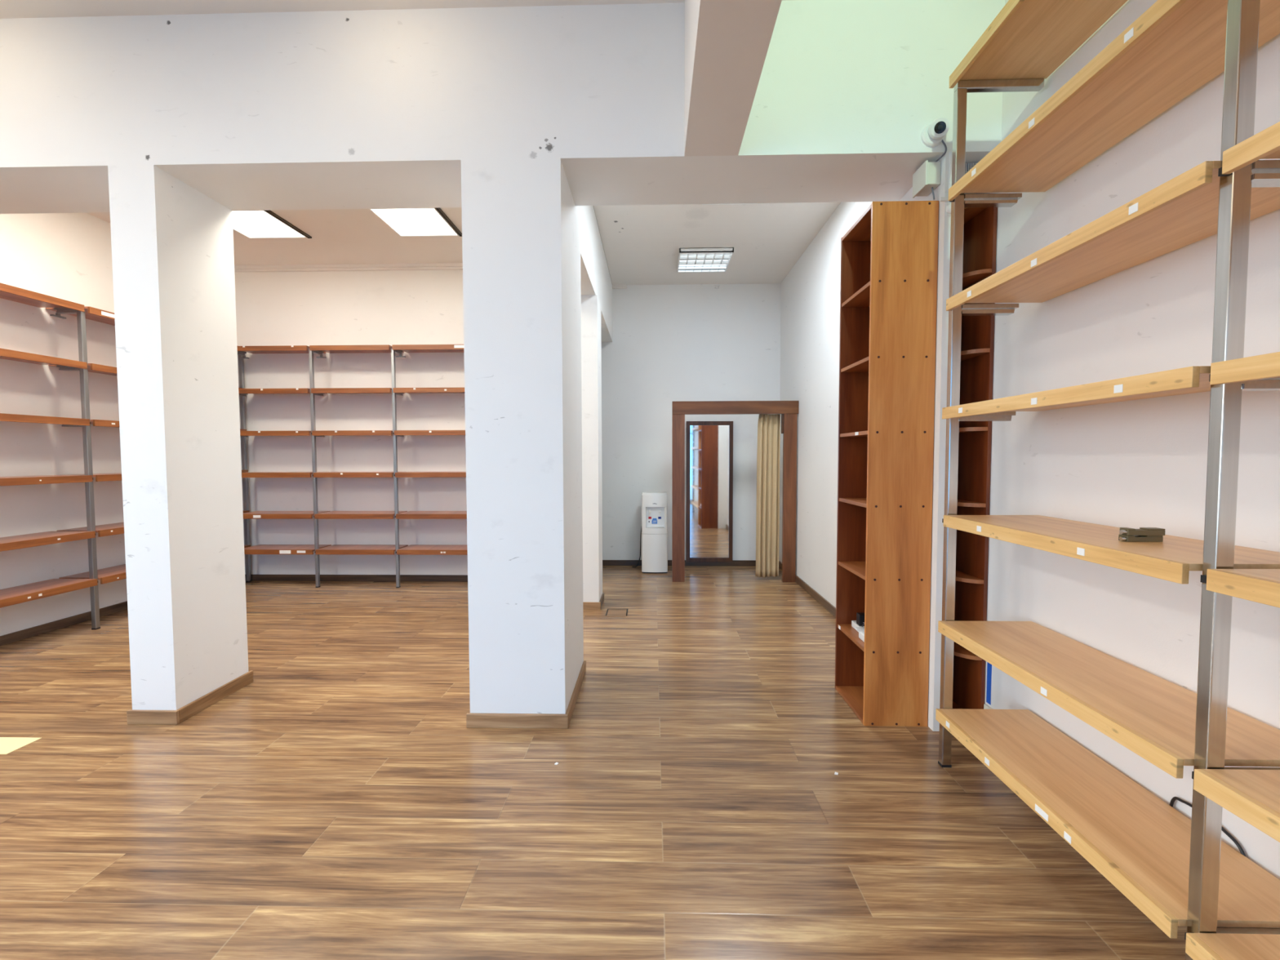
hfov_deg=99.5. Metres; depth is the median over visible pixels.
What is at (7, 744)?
paper sheet
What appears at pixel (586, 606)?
baseboard
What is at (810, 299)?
wall
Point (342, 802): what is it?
floor
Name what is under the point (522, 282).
pillar
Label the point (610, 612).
floor hatch
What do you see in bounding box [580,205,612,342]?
wall
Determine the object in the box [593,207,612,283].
trim
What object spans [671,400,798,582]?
frame
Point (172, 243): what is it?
pillar
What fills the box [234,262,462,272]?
trim
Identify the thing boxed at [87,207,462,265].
ceiling
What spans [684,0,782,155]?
wall
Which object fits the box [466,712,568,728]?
baseboard
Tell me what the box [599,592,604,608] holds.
baseboard
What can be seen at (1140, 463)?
wall
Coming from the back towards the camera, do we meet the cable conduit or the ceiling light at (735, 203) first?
the ceiling light at (735, 203)
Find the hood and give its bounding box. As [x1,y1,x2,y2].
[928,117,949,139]
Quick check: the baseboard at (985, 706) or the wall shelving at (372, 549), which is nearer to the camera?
the baseboard at (985, 706)
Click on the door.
(768, 453)
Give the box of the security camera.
[920,117,949,161]
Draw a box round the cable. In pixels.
[1168,796,1246,857]
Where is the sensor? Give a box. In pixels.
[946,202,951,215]
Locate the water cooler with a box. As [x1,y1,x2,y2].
[631,491,667,573]
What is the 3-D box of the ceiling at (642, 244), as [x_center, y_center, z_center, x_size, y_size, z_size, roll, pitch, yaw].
[0.782,-2.551,5.205,2.370,0.210,3.958,0,3,1]
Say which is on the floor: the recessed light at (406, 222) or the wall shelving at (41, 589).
the wall shelving at (41, 589)
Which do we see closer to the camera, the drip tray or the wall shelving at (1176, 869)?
the wall shelving at (1176, 869)
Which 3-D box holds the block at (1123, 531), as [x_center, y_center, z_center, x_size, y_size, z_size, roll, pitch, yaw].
[1.557,0.160,1.687,0.125,0.021,0.035,0,3,1]
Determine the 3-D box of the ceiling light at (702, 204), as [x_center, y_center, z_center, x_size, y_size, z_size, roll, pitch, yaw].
[0.640,-2.391,4.643,0.210,0.058,0.006,0,3,1]
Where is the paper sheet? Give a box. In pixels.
[0,737,40,754]
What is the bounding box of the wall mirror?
[685,421,733,562]
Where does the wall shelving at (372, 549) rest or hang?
on the floor
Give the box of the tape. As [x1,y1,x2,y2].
[986,662,991,705]
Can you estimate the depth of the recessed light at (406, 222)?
5.00 m
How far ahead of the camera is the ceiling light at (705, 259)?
6.04 m
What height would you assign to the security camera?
0.165 m
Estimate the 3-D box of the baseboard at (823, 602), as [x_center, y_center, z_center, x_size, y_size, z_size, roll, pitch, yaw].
[1.765,1.174,5.238,0.017,0.080,3.741,0,3,1]
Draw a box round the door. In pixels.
[755,413,780,577]
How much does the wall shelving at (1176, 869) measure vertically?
3.116 m
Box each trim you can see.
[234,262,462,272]
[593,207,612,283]
[612,284,626,288]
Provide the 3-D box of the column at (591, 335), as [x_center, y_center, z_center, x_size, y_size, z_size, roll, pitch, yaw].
[-0.592,-0.246,5.231,0.415,2.930,0.360,0,3,1]
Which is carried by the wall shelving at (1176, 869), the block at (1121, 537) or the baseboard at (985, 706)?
the block at (1121, 537)
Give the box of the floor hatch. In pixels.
[605,608,627,616]
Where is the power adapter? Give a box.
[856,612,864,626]
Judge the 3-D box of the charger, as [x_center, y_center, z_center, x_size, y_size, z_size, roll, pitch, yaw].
[1.265,0.873,3.039,0.075,0.055,0.135,0,3,1]
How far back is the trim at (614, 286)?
6.98 m
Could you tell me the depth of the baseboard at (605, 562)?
7.13 m
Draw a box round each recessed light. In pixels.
[232,209,311,238]
[368,208,462,236]
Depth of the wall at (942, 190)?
2.80 m
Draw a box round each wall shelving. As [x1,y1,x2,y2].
[0,283,251,629]
[237,344,467,587]
[935,0,1279,959]
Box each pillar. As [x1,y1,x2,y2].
[107,164,248,710]
[461,158,583,714]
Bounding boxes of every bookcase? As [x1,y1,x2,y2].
[835,200,938,726]
[952,207,997,709]
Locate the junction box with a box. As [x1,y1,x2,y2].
[912,160,941,199]
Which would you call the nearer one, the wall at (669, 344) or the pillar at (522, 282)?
the pillar at (522, 282)
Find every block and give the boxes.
[1118,534,1163,542]
[1119,527,1165,535]
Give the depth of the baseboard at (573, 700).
3.21 m
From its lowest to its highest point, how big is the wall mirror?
1.834 m
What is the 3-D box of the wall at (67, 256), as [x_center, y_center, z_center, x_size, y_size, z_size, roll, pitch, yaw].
[-5.096,-0.481,1.858,0.200,3.720,9.100,0,3,1]
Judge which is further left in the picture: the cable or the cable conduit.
the cable conduit
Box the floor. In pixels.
[0,565,1186,959]
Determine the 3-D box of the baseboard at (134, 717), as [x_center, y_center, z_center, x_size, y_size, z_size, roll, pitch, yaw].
[-2.646,1.289,2.944,0.278,0.075,0.017,0,3,1]
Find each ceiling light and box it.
[676,247,733,272]
[702,204,727,204]
[733,203,768,204]
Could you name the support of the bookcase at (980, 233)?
on the floor
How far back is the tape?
2.81 m
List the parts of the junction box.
lid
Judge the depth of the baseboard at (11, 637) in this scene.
4.56 m
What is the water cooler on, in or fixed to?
on the floor
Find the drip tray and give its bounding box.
[647,526,664,528]
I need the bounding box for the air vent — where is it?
[964,162,977,193]
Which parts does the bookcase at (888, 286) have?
panel, shelf, shelf, panel, shelf, shelf, shelf, shelf, panel, power strip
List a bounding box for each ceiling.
[0,0,784,18]
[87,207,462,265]
[593,202,840,284]
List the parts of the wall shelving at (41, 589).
shelf, shelf, shelf, shelf, shelf, shelf, shelf, post, shelf, shelf, shelf, post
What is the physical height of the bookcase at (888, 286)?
2.754 m
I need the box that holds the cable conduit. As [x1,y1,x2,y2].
[939,151,952,201]
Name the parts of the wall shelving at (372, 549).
shelf, shelf, shelf, shelf, shelf, post, shelf, shelf, shelf, shelf, shelf, post, shelf, shelf, shelf, shelf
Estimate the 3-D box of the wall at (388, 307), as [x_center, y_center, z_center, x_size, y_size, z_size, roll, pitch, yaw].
[-2.675,-0.633,6.287,4.420,3.620,0.120,0,3,1]
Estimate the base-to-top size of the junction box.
0.186 m
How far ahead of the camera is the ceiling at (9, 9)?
2.73 m
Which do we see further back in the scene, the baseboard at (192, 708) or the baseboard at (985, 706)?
the baseboard at (192, 708)
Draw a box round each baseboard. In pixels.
[0,600,127,645]
[126,709,179,724]
[177,670,253,723]
[244,574,467,581]
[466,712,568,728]
[565,660,586,726]
[582,601,600,610]
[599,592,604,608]
[602,560,755,565]
[778,560,835,617]
[983,703,1268,928]
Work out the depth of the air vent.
2.81 m
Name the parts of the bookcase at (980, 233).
shelf, shelf, shelf, shelf, shelf, shelf, shelf, shelf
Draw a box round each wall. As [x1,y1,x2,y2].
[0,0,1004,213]
[0,213,127,635]
[234,269,467,574]
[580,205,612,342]
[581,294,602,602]
[601,283,781,559]
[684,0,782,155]
[778,201,872,607]
[899,151,951,731]
[976,0,1279,879]
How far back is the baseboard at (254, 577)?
6.30 m
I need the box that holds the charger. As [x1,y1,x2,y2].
[854,626,864,642]
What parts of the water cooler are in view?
power cord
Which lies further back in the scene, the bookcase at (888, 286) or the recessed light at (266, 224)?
the recessed light at (266, 224)
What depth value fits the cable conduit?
2.71 m
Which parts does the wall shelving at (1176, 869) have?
post, shelf, shelf, shelf, shelf, shelf, shelf, shelf, post, shelf, shelf, shelf, shelf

